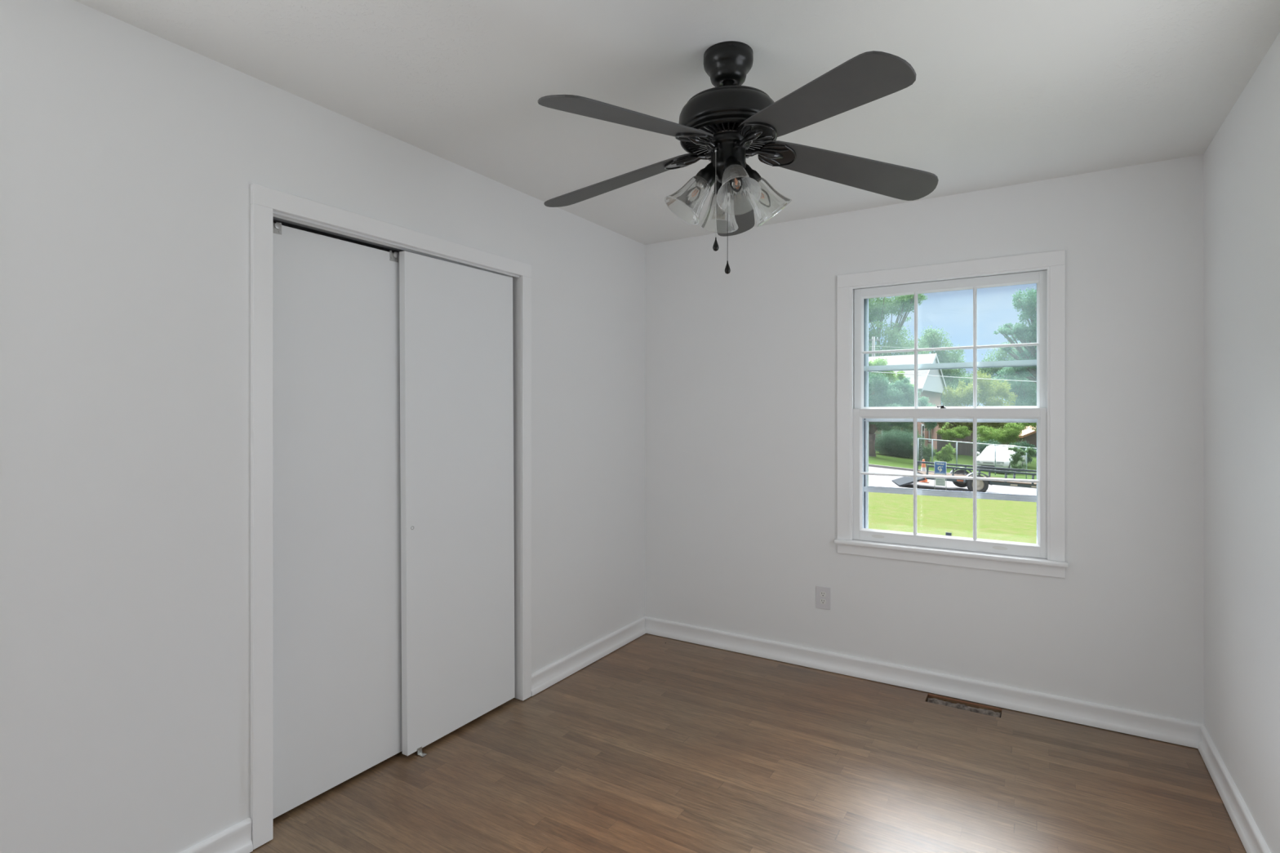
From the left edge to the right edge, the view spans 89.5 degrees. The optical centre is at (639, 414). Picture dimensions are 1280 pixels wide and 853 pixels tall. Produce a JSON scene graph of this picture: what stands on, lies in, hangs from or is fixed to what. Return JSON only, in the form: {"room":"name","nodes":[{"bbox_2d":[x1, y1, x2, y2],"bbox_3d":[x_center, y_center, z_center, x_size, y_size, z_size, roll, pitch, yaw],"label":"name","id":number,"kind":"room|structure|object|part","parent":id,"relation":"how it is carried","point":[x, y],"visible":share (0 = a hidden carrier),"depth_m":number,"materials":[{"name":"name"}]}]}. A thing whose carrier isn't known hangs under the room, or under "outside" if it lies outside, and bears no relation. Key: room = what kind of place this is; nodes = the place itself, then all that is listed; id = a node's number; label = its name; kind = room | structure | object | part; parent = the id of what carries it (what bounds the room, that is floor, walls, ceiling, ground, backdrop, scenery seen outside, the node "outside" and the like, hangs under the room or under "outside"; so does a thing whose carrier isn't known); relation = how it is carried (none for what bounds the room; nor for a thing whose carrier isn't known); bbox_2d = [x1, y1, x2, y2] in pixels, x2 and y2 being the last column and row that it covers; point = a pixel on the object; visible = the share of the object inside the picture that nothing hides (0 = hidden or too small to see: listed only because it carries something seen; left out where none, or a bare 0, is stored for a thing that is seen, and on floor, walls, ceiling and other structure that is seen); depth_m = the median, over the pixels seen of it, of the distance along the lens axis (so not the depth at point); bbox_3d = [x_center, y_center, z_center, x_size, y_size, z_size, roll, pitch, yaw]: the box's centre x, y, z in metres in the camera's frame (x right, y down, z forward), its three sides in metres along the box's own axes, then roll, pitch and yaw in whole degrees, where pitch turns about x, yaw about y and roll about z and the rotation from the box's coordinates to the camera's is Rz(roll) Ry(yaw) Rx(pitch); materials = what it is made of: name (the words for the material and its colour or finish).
{"room":"empty bedroom","nodes":[
{"label":"empty bedroom","id":0,"kind":"room"},
{"bbox_2d":[0,0,644,852],"bbox_3d":[-1.078,0.151,2.391,0.115,2.440,4.020,0,0,32],"label":"wall","id":1,"kind":"structure","parent":0,"point":[131,156],"depth_m":1.83,"materials":[{"name":"paint"}]},
{"bbox_2d":[180,817,253,852],"bbox_3d":[-1.645,1.319,1.348,0.022,0.098,1.606,0,0,32],"label":"baseboard","id":2,"kind":"structure","parent":1,"relation":"attached to","point":[237,838],"depth_m":1.98,"materials":[{"name":"white paint"}]},
{"bbox_2d":[272,220,402,819],"bbox_3d":[-1.098,0.353,2.395,0.042,2.003,0.610,0,0,32],"label":"door","id":3,"kind":"structure","parent":1,"relation":"in","point":[337,606],"depth_m":2.34,"materials":[{"name":"white paint"}]},
{"bbox_2d":[250,182,531,849],"bbox_3d":[-0.928,0.321,2.617,0.137,2.095,1.304,0,0,32],"label":"trim","id":4,"kind":"structure","parent":1,"relation":"attached to","point":[267,204],"depth_m":2.07,"materials":[{"name":"white paint"}]},
{"bbox_3d":[-1.205,0.352,2.059,0.019,2.031,0.062,0,0,32],"label":"casing","id":5,"kind":"part","parent":4,"relation":"part of","materials":[{"name":"white paint"}]},
{"bbox_3d":[-0.878,-0.695,2.586,0.019,0.064,1.304,0,0,32],"label":"head casing","id":6,"kind":"part","parent":4,"relation":"part of","materials":[{"name":"white paint"}]},
{"bbox_3d":[-0.550,0.352,3.114,0.019,2.031,0.060,0,0,32],"label":"casing","id":7,"kind":"part","parent":4,"relation":"part of","materials":[{"name":"white paint"}]},
{"bbox_2d":[399,250,515,755],"bbox_3d":[-0.777,0.352,2.824,0.036,2.002,0.615,0,0,32],"label":"door","id":8,"kind":"structure","parent":1,"relation":"in","point":[457,513],"depth_m":2.76,"materials":[{"name":"white paint"}]},
{"bbox_2d":[531,617,645,696],"bbox_3d":[-0.252,1.319,3.592,0.022,0.098,1.064,0,0,32],"label":"baseboard","id":9,"kind":"structure","parent":1,"relation":"attached to","point":[553,673],"depth_m":3.51,"materials":[{"name":"white paint"}]},
{"bbox_2d":[272,219,399,253],"bbox_3d":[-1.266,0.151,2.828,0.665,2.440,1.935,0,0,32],"label":"door track","id":10,"kind":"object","parent":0,"point":[282,223],"depth_m":3.05,"materials":[{"name":"metal"}]},
{"bbox_2d":[74,0,1279,244],"bbox_3d":[-0.211,-1.129,1.852,3.726,0.120,4.300,0,0,32],"label":"ceiling","id":11,"kind":"structure","parent":0,"point":[1003,93],"depth_m":2.02,"materials":[{"name":"paint"}]},
{"bbox_2d":[537,40,938,274],"bbox_3d":[0.218,-0.749,1.937,1.222,0.640,1.255,0,0,32],"label":"ceiling fan","id":12,"kind":"object","parent":11,"relation":"hanging from","point":[726,124],"visible":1,"depth_m":1.86,"materials":[{"name":"black metal"}]},
{"bbox_3d":[-0.076,-0.755,2.095,0.555,0.094,0.151,0,0,32],"label":"blade","id":13,"kind":"part","parent":12,"relation":"part of","materials":[{"name":"black wood"}]},
{"bbox_3d":[-0.014,-0.755,1.660,0.556,0.093,0.144,0,0,-43],"label":"blade","id":14,"kind":"part","parent":12,"relation":"part of","materials":[{"name":"black wood"}]},
{"bbox_3d":[0.135,-0.636,1.907,0.132,0.142,0.124,0,0,32],"label":"lamp shade","id":15,"kind":"part","parent":12,"relation":"part of","materials":[{"name":"clear glass"}]},
{"bbox_3d":[0.165,-0.658,1.915,0.061,0.077,0.037,0,0,-18],"label":"bulb","id":16,"kind":"part","parent":12,"relation":"part of","materials":[{"name":"clear glass"}]},
{"bbox_3d":[0.202,-0.710,1.916,0.080,0.079,0.057,0,0,-4],"label":"lamp arm","id":17,"kind":"part","parent":12,"relation":"part of","materials":[{"name":"black metal"}]},
{"bbox_3d":[0.224,-0.642,1.884,0.015,0.263,0.005,0,0,-44],"label":"pull chain","id":18,"kind":"part","parent":12,"relation":"part of","materials":[{"name":"silver metal"}]},
{"bbox_3d":[0.258,-0.710,1.981,0.057,0.079,0.080,0,0,-5],"label":"lamp arm","id":19,"kind":"part","parent":12,"relation":"part of","materials":[{"name":"black metal"}]},
{"bbox_3d":[0.249,-0.636,2.049,0.124,0.142,0.132,0,0,32],"label":"lamp shade","id":20,"kind":"part","parent":12,"relation":"part of","materials":[{"name":"clear glass"}]},
{"bbox_3d":[0.256,-0.658,2.018,0.037,0.077,0.061,0,0,-18],"label":"bulb","id":21,"kind":"part","parent":12,"relation":"part of","materials":[{"name":"clear glass"}]},
{"bbox_2d":[685,122,766,154],"bbox_3d":[0.262,-0.815,1.921,0.254,0.009,0.254,0,0,32],"label":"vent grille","id":22,"kind":"object","parent":12,"relation":"attached to","point":[720,131],"depth_m":1.86,"materials":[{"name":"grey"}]},
{"bbox_3d":[0.265,-0.583,1.957,0.003,0.244,0.002,0,0,32],"label":"pull chain","id":23,"kind":"part","parent":12,"relation":"part of","materials":[{"name":"black metal"}]},
{"bbox_3d":[0.267,-0.710,1.861,0.057,0.079,0.080,0,0,-4],"label":"lamp arm","id":24,"kind":"part","parent":12,"relation":"part of","materials":[{"name":"black metal"}]},
{"bbox_3d":[0.332,-0.753,2.294,0.144,0.098,0.555,0,0,11],"label":"blade","id":25,"kind":"part","parent":12,"relation":"part of","materials":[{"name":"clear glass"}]},
{"bbox_3d":[0.268,-0.658,1.824,0.037,0.077,0.061,0,0,-18],"label":"bulb","id":26,"kind":"part","parent":12,"relation":"part of","materials":[{"name":"glass"}]},
{"bbox_3d":[0.276,-0.636,1.793,0.124,0.142,0.132,0,0,32],"label":"lamp shade","id":27,"kind":"part","parent":12,"relation":"part of","materials":[{"name":"clear glass"}]},
{"bbox_3d":[0.322,-0.710,1.926,0.080,0.079,0.057,0,0,-4],"label":"lamp arm","id":28,"kind":"part","parent":12,"relation":"part of","materials":[{"name":"black metal"}]},
{"bbox_3d":[0.360,-0.658,1.927,0.061,0.077,0.037,0,0,-18],"label":"bulb","id":29,"kind":"part","parent":12,"relation":"part of","materials":[{"name":"clear glass"}]},
{"bbox_3d":[0.390,-0.636,1.935,0.132,0.142,0.124,0,0,32],"label":"lamp shade","id":30,"kind":"part","parent":12,"relation":"part of","materials":[{"name":"clear glass"}]},
{"bbox_3d":[0.425,-0.757,1.577,0.144,0.089,0.556,0,0,-25],"label":"blade","id":31,"kind":"part","parent":12,"relation":"part of","materials":[{"name":"black wood"}]},
{"bbox_3d":[0.636,-0.743,1.969,0.551,0.120,0.144,0,0,-7],"label":"blade","id":32,"kind":"part","parent":12,"relation":"part of","materials":[{"name":"black wood"}]},
{"bbox_2d":[250,633,1246,852],"bbox_3d":[-0.211,1.382,1.852,3.726,0.022,4.300,0,0,32],"label":"floor","id":33,"kind":"structure","parent":0,"point":[653,745],"depth_m":2.44,"materials":[{"name":"brown wood"}]},
{"bbox_2d":[417,746,426,757],"bbox_3d":[-0.877,1.357,2.599,0.034,0.025,0.022,0,0,32],"label":"guide","id":34,"kind":"object","parent":33,"relation":"on","point":[420,753],"visible":1,"depth_m":2.60,"materials":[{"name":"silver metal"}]},
{"bbox_2d":[926,693,1001,717],"bbox_3d":[1.523,1.491,3.046,0.323,0.240,0.110,0,0,32],"label":"floor vent","id":35,"kind":"object","parent":33,"relation":"attached to","point":[983,711],"visible":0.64,"depth_m":3.06,"materials":[{"name":"brown metal"}]},
{"bbox_2d":[644,154,1203,724],"bbox_3d":[1.209,0.161,3.419,2.966,2.460,0.140,0,0,32],"label":"wall","id":36,"kind":"structure","parent":0,"point":[740,365],"depth_m":3.17,"materials":[{"name":"paint"}]},
{"bbox_2d":[816,586,830,609],"bbox_3d":[0.984,0.985,3.471,0.077,0.118,0.008,0,0,32],"label":"wall outlet","id":37,"kind":"object","parent":36,"relation":"attached to","point":[823,593],"visible":1,"depth_m":3.47,"materials":[{"name":"white plastic"}]},
{"bbox_2d":[819,599,826,604],"bbox_3d":[0.983,1.004,3.470,0.033,0.027,0.002,0,0,32],"label":"receptacle","id":38,"kind":"object","parent":37,"relation":"attached to","point":[821,601],"depth_m":3.47,"materials":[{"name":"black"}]},
{"bbox_2d":[819,591,826,596],"bbox_3d":[0.983,0.966,3.470,0.033,0.027,0.002,0,0,32],"label":"receptacle","id":39,"kind":"object","parent":37,"relation":"attached to","point":[821,593],"depth_m":3.47,"materials":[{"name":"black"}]},
{"bbox_2d":[644,616,1204,748],"bbox_3d":[1.166,1.319,3.350,2.686,0.098,0.022,0,0,32],"label":"baseboard","id":40,"kind":"structure","parent":36,"relation":"attached to","point":[1162,728],"depth_m":3.13,"materials":[{"name":"white paint"}]},
{"bbox_2d":[834,249,1068,577],"bbox_3d":[1.523,-0.002,3.232,1.032,1.470,0.246,0,0,32],"label":"window","id":41,"kind":"structure","parent":36,"relation":"in","point":[1046,557],"depth_m":3.15,"materials":[{"name":"white paint"}]},
{"bbox_3d":[1.549,-0.007,3.270,0.884,1.326,0.035,0,0,32],"label":"storm frame","id":42,"kind":"part","parent":41,"relation":"part of","materials":[{"name":"metal"}]},
{"bbox_3d":[1.549,-0.245,3.260,0.808,0.030,0.015,0,0,32],"label":"storm rail","id":43,"kind":"part","parent":41,"relation":"part of","materials":[{"name":"metal"}]},
{"bbox_3d":[1.497,0.314,3.185,0.872,0.687,0.034,0,0,32],"label":"sash","id":44,"kind":"part","parent":41,"relation":"part of","materials":[{"name":"white paint"}]},
{"bbox_3d":[1.517,-0.327,3.217,0.872,0.676,0.034,0,0,32],"label":"sash","id":45,"kind":"part","parent":41,"relation":"part of","materials":[{"name":"white paint"}]},
{"bbox_3d":[1.545,0.399,3.255,0.808,0.031,0.015,0,0,32],"label":"storm rail","id":46,"kind":"part","parent":41,"relation":"part of","materials":[{"name":"metal"}]},
{"bbox_3d":[1.551,0.025,3.264,0.808,0.029,0.015,0,0,32],"label":"storm rail","id":47,"kind":"part","parent":41,"relation":"part of","materials":[{"name":"metal"}]},
{"bbox_2d":[934,443,955,462],"bbox_3d":[16.072,2.038,33.993,1.054,1.110,0.572,0,0,32],"label":"bush","id":48,"kind":"object","parent":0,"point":[948,449],"visible":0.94,"depth_m":33.91,"materials":[{"name":"green plant"}]},
{"bbox_2d":[1203,31,1279,852],"bbox_3d":[1.312,0.151,0.907,0.140,2.440,4.020,0,0,32],"label":"wall","id":49,"kind":"structure","parent":0,"point":[1242,162],"depth_m":2.12,"materials":[{"name":"paint"}]},
{"bbox_2d":[1197,725,1271,852],"bbox_3d":[1.244,1.319,0.949,0.022,0.098,3.977,0,0,32],"label":"baseboard","id":50,"kind":"structure","parent":49,"relation":"attached to","point":[1252,840],"depth_m":2.21,"materials":[{"name":"white paint"}]},
{"label":"outside","id":51,"kind":"structure","parent":0,"visible":0},
{"bbox_2d":[868,422,1036,479],"bbox_3d":[30.000,4.551,85.100,159.866,14.566,156.581,0,0,32],"label":"verge","id":52,"kind":"structure","parent":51,"point":[884,460],"depth_m":35.09,"materials":[{"name":"green plant"}]},
{"bbox_2d":[868,336,879,356],"bbox_3d":[20.239,-2.242,56.000,1.103,9.008,0.386,0,0,2],"label":"utility pole","id":53,"kind":"object","parent":52,"relation":"on","point":[873,340],"visible":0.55,"depth_m":55.89,"materials":[{"name":"grey"}]},
{"bbox_2d":[868,346,978,349],"bbox_3d":[24.842,-5.591,53.398,14.458,0.513,0.348,0,0,12],"label":"overhead wire","id":54,"kind":"object","parent":53,"relation":"attached to","point":[868,346],"visible":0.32,"depth_m":54.15,"materials":[{"name":"grey"}]},
{"bbox_2d":[868,356,914,397],"bbox_3d":[14.522,-0.510,38.352,3.621,5.769,1.977,0,0,10],"label":"tree","id":55,"kind":"object","parent":52,"relation":"on","point":[891,375],"visible":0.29,"depth_m":38.05,"materials":[{"name":"green plant"}]},
{"bbox_2d":[874,426,928,457],"bbox_3d":[15.078,1.740,37.948,3.463,2.186,2.075,0,0,6],"label":"hedge","id":56,"kind":"object","parent":52,"relation":"on","point":[900,445],"visible":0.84,"depth_m":37.59,"materials":[{"name":"green plant"}]},
{"bbox_2d":[883,424,919,437],"bbox_3d":[16.365,1.066,40.420,2.331,1.297,1.255,0,0,1],"label":"bush","id":57,"kind":"object","parent":52,"relation":"on","point":[910,428],"visible":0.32,"depth_m":40.30,"materials":[{"name":"green plant"}]},
{"bbox_2d":[868,293,935,356],"bbox_3d":[22.312,-5.458,61.195,10.864,15.022,7.520,0,0,-16],"label":"tree","id":58,"kind":"object","parent":52,"relation":"on","point":[900,304],"visible":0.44,"depth_m":60.58,"materials":[{"name":"green plant"}]},
{"bbox_2d":[868,371,938,457],"bbox_3d":[14.146,-0.109,35.921,5.588,5.080,2.872,0,0,2],"label":"street tree","id":59,"kind":"object","parent":52,"relation":"on","point":[898,393],"visible":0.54,"depth_m":35.75,"materials":[{"name":"teal plant"}]},
{"bbox_2d":[868,353,947,449],"bbox_3d":[13.781,-0.469,48.709,15.800,7.480,9.698,0,0,34],"label":"brick house","id":60,"kind":"structure","parent":52,"relation":"on","point":[931,387],"depth_m":44.15,"materials":[{"name":"grey"}]},
{"bbox_2d":[911,434,935,465],"bbox_3d":[15.058,1.915,34.286,1.191,1.784,0.825,0,0,-15],"label":"vine","id":61,"kind":"object","parent":52,"relation":"on","point":[921,446],"visible":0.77,"depth_m":34.16,"materials":[{"name":"green plant"}]},
{"bbox_2d":[909,325,981,405],"bbox_3d":[30.470,-3.457,65.290,8.601,11.285,6.961,0,0,-10],"label":"broad tree","id":62,"kind":"object","parent":52,"relation":"on","point":[931,337],"visible":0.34,"depth_m":64.71,"materials":[{"name":"green plant"}]},
{"bbox_2d":[937,432,985,456],"bbox_3d":[22.107,2.098,43.510,4.195,1.753,0.020,0,0,0],"label":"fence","id":63,"kind":"object","parent":52,"relation":"on","point":[940,444],"visible":0.21,"depth_m":43.50,"materials":[{"name":"grey metal"}]},
{"bbox_2d":[916,438,1036,478],"bbox_3d":[17.710,2.326,33.500,6.863,2.238,0.062,0,0,0],"label":"fence","id":64,"kind":"object","parent":52,"relation":"on","point":[932,440],"visible":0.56,"depth_m":33.49,"materials":[{"name":"grey metal"}]},
{"bbox_3d":[15.155,2.061,33.500,0.059,1.565,0.059,0,0,9],"label":"post","id":65,"kind":"part","parent":64,"relation":"part of","materials":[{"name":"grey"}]},
{"bbox_3d":[16.425,2.192,33.500,0.059,1.615,0.059,0,0,-36],"label":"post","id":66,"kind":"part","parent":64,"relation":"part of","materials":[{"name":"grey metal"}]},
{"bbox_3d":[17.710,1.523,33.500,6.863,0.632,0.056,0,0,0],"label":"rail","id":67,"kind":"part","parent":64,"relation":"part of","materials":[{"name":"grey metal"}]},
{"bbox_3d":[18.429,2.400,33.500,0.059,1.693,0.059,0,0,9],"label":"post","id":68,"kind":"part","parent":64,"relation":"part of","materials":[{"name":"grey metal"}]},
{"bbox_3d":[20.038,2.567,33.500,0.059,1.756,0.059,0,0,-36],"label":"post","id":69,"kind":"part","parent":64,"relation":"part of","materials":[{"name":"grey metal"}]},
{"bbox_2d":[936,368,1027,433],"bbox_3d":[23.804,-0.174,45.044,6.183,6.052,2.397,0,0,0],"label":"shrub","id":70,"kind":"object","parent":52,"relation":"on","point":[966,398],"visible":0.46,"depth_m":44.72,"materials":[{"name":"green plant"}]},
{"bbox_2d":[936,422,1036,444],"bbox_3d":[24.079,0.850,41.843,8.545,2.470,4.360,0,0,-21],"label":"shrub","id":71,"kind":"object","parent":52,"relation":"on","point":[1011,431],"visible":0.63,"depth_m":40.97,"materials":[{"name":"green plant"}]},
{"bbox_2d":[951,341,1036,401],"bbox_3d":[34.485,-2.441,59.732,10.952,9.785,4.491,0,0,2],"label":"tree","id":72,"kind":"object","parent":52,"relation":"on","point":[992,371],"visible":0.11,"depth_m":59.89,"materials":[{"name":"green plant"}]},
{"bbox_2d":[977,444,1025,471],"bbox_3d":[20.289,2.425,36.416,2.250,1.420,4.658,0,0,43],"label":"car","id":73,"kind":"object","parent":52,"relation":"on","point":[988,460],"visible":0.44,"depth_m":35.27,"materials":[{"name":"grey"}]},
{"bbox_2d":[971,439,1036,463],"bbox_3d":[22.692,2.283,39.516,4.440,1.580,1.776,0,0,-12],"label":"bush","id":74,"kind":"object","parent":52,"relation":"on","point":[980,447],"visible":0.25,"depth_m":39.43,"materials":[{"name":"green plant"}]},
{"bbox_2d":[991,366,1036,406],"bbox_3d":[31.954,-0.709,53.782,5.499,6.961,3.934,0,0,-7],"label":"sapling","id":75,"kind":"object","parent":52,"relation":"on","point":[1025,397],"visible":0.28,"depth_m":53.53,"materials":[{"name":"green plant"}]},
{"bbox_2d":[992,286,1036,383],"bbox_3d":[25.837,-2.398,41.902,4.528,11.742,4.125,0,0,-34],"label":"oak tree","id":76,"kind":"object","parent":52,"relation":"on","point":[1024,334],"visible":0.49,"depth_m":41.84,"materials":[{"name":"green plant"}]},
{"bbox_2d":[1000,425,1036,456],"bbox_3d":[30.954,1.951,49.475,6.500,3.440,5.450,0,0,0],"label":"brick outbuilding","id":77,"kind":"structure","parent":52,"relation":"on","point":[1030,435],"depth_m":47.00,"materials":[{"name":"brown"}]},
{"bbox_2d":[1006,446,1036,474],"bbox_3d":[19.474,2.350,32.911,1.566,1.438,0.601,0,0,0],"label":"weeds","id":78,"kind":"object","parent":52,"relation":"on","point":[1017,456],"visible":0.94,"depth_m":32.86,"materials":[{"name":"green plant"}]},
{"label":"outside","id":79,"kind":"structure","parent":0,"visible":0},
{"bbox_2d":[868,492,1036,543],"bbox_3d":[10.640,2.656,13.000,33.600,2.486,17.200,0,0,0],"label":"lawn","id":80,"kind":"structure","parent":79,"point":[997,520],"depth_m":13.93,"materials":[{"name":"green plant"}]},
{"bbox_2d":[934,461,946,486],"bbox_3d":[9.579,2.150,20.599,0.022,1.304,0.392,0,0,-38],"label":"sign","id":81,"kind":"object","parent":80,"relation":"on","point":[940,468],"visible":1,"depth_m":20.60,"materials":[{"name":"blue"}]},
{"bbox_3d":[9.580,2.127,20.600,0.016,0.290,0.310,0,0,-38],"label":"rider panel","id":82,"kind":"part","parent":81,"relation":"part of","materials":[{"name":"grey metal"}]},
{"bbox_3d":[9.580,1.720,20.600,0.020,0.385,0.350,0,0,-38],"label":"panel","id":83,"kind":"part","parent":81,"relation":"part of","materials":[{"name":"blue"}]},
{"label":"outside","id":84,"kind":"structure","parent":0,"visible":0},
{"bbox_2d":[868,371,1036,382],"bbox_3d":[12.089,-1.527,25.000,10.532,0.674,0.021,0,0,0],"label":"overhead wire","id":85,"kind":"object","parent":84,"point":[868,371],"visible":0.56,"depth_m":24.99,"materials":[{"name":"grey"}]},
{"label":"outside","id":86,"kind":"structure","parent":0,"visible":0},
{"bbox_2d":[868,466,1036,495],"bbox_3d":[14.000,2.786,25.900,52.001,5.759,8.601,0,0,0],"label":"street","id":87,"kind":"structure","parent":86,"point":[873,480],"depth_m":24.98,"materials":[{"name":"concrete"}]},
{"bbox_2d":[868,463,949,473],"bbox_3d":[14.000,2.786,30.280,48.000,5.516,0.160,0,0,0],"label":"kerb","id":88,"kind":"object","parent":87,"relation":"on","point":[871,465],"visible":0.04,"depth_m":30.20,"materials":[{"name":"grey concrete"}]},
{"bbox_2d":[920,459,929,482],"bbox_3d":[11.193,2.215,25.500,0.400,0.900,0.400,0,0,32],"label":"traffic cone","id":89,"kind":"object","parent":87,"relation":"on","point":[923,465],"visible":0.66,"depth_m":25.43,"materials":[{"name":"orange plastic"}]},
{"bbox_2d":[891,461,1036,492],"bbox_3d":[12.381,2.264,23.252,5.996,0.978,2.320,0,0,13],"label":"trailer","id":90,"kind":"object","parent":87,"relation":"on","point":[982,485],"visible":0.62,"depth_m":22.63,"materials":[{"name":"grey metal"}]},
{"bbox_3d":[13.014,2.150,24.045,5.100,0.410,0.050,4,1,13],"label":"rail","id":91,"kind":"part","parent":90,"relation":"part of","materials":[{"name":"grey metal"}]},
{"bbox_3d":[12.790,2.404,23.147,5.160,0.100,1.900,4,1,13],"label":"frame","id":92,"kind":"part","parent":90,"relation":"part of","materials":[{"name":"grey metal"}]},
{"bbox_3d":[12.598,2.150,22.242,5.100,0.410,0.050,4,1,13],"label":"rail","id":93,"kind":"part","parent":90,"relation":"part of","materials":[{"name":"grey metal"}]}
]}

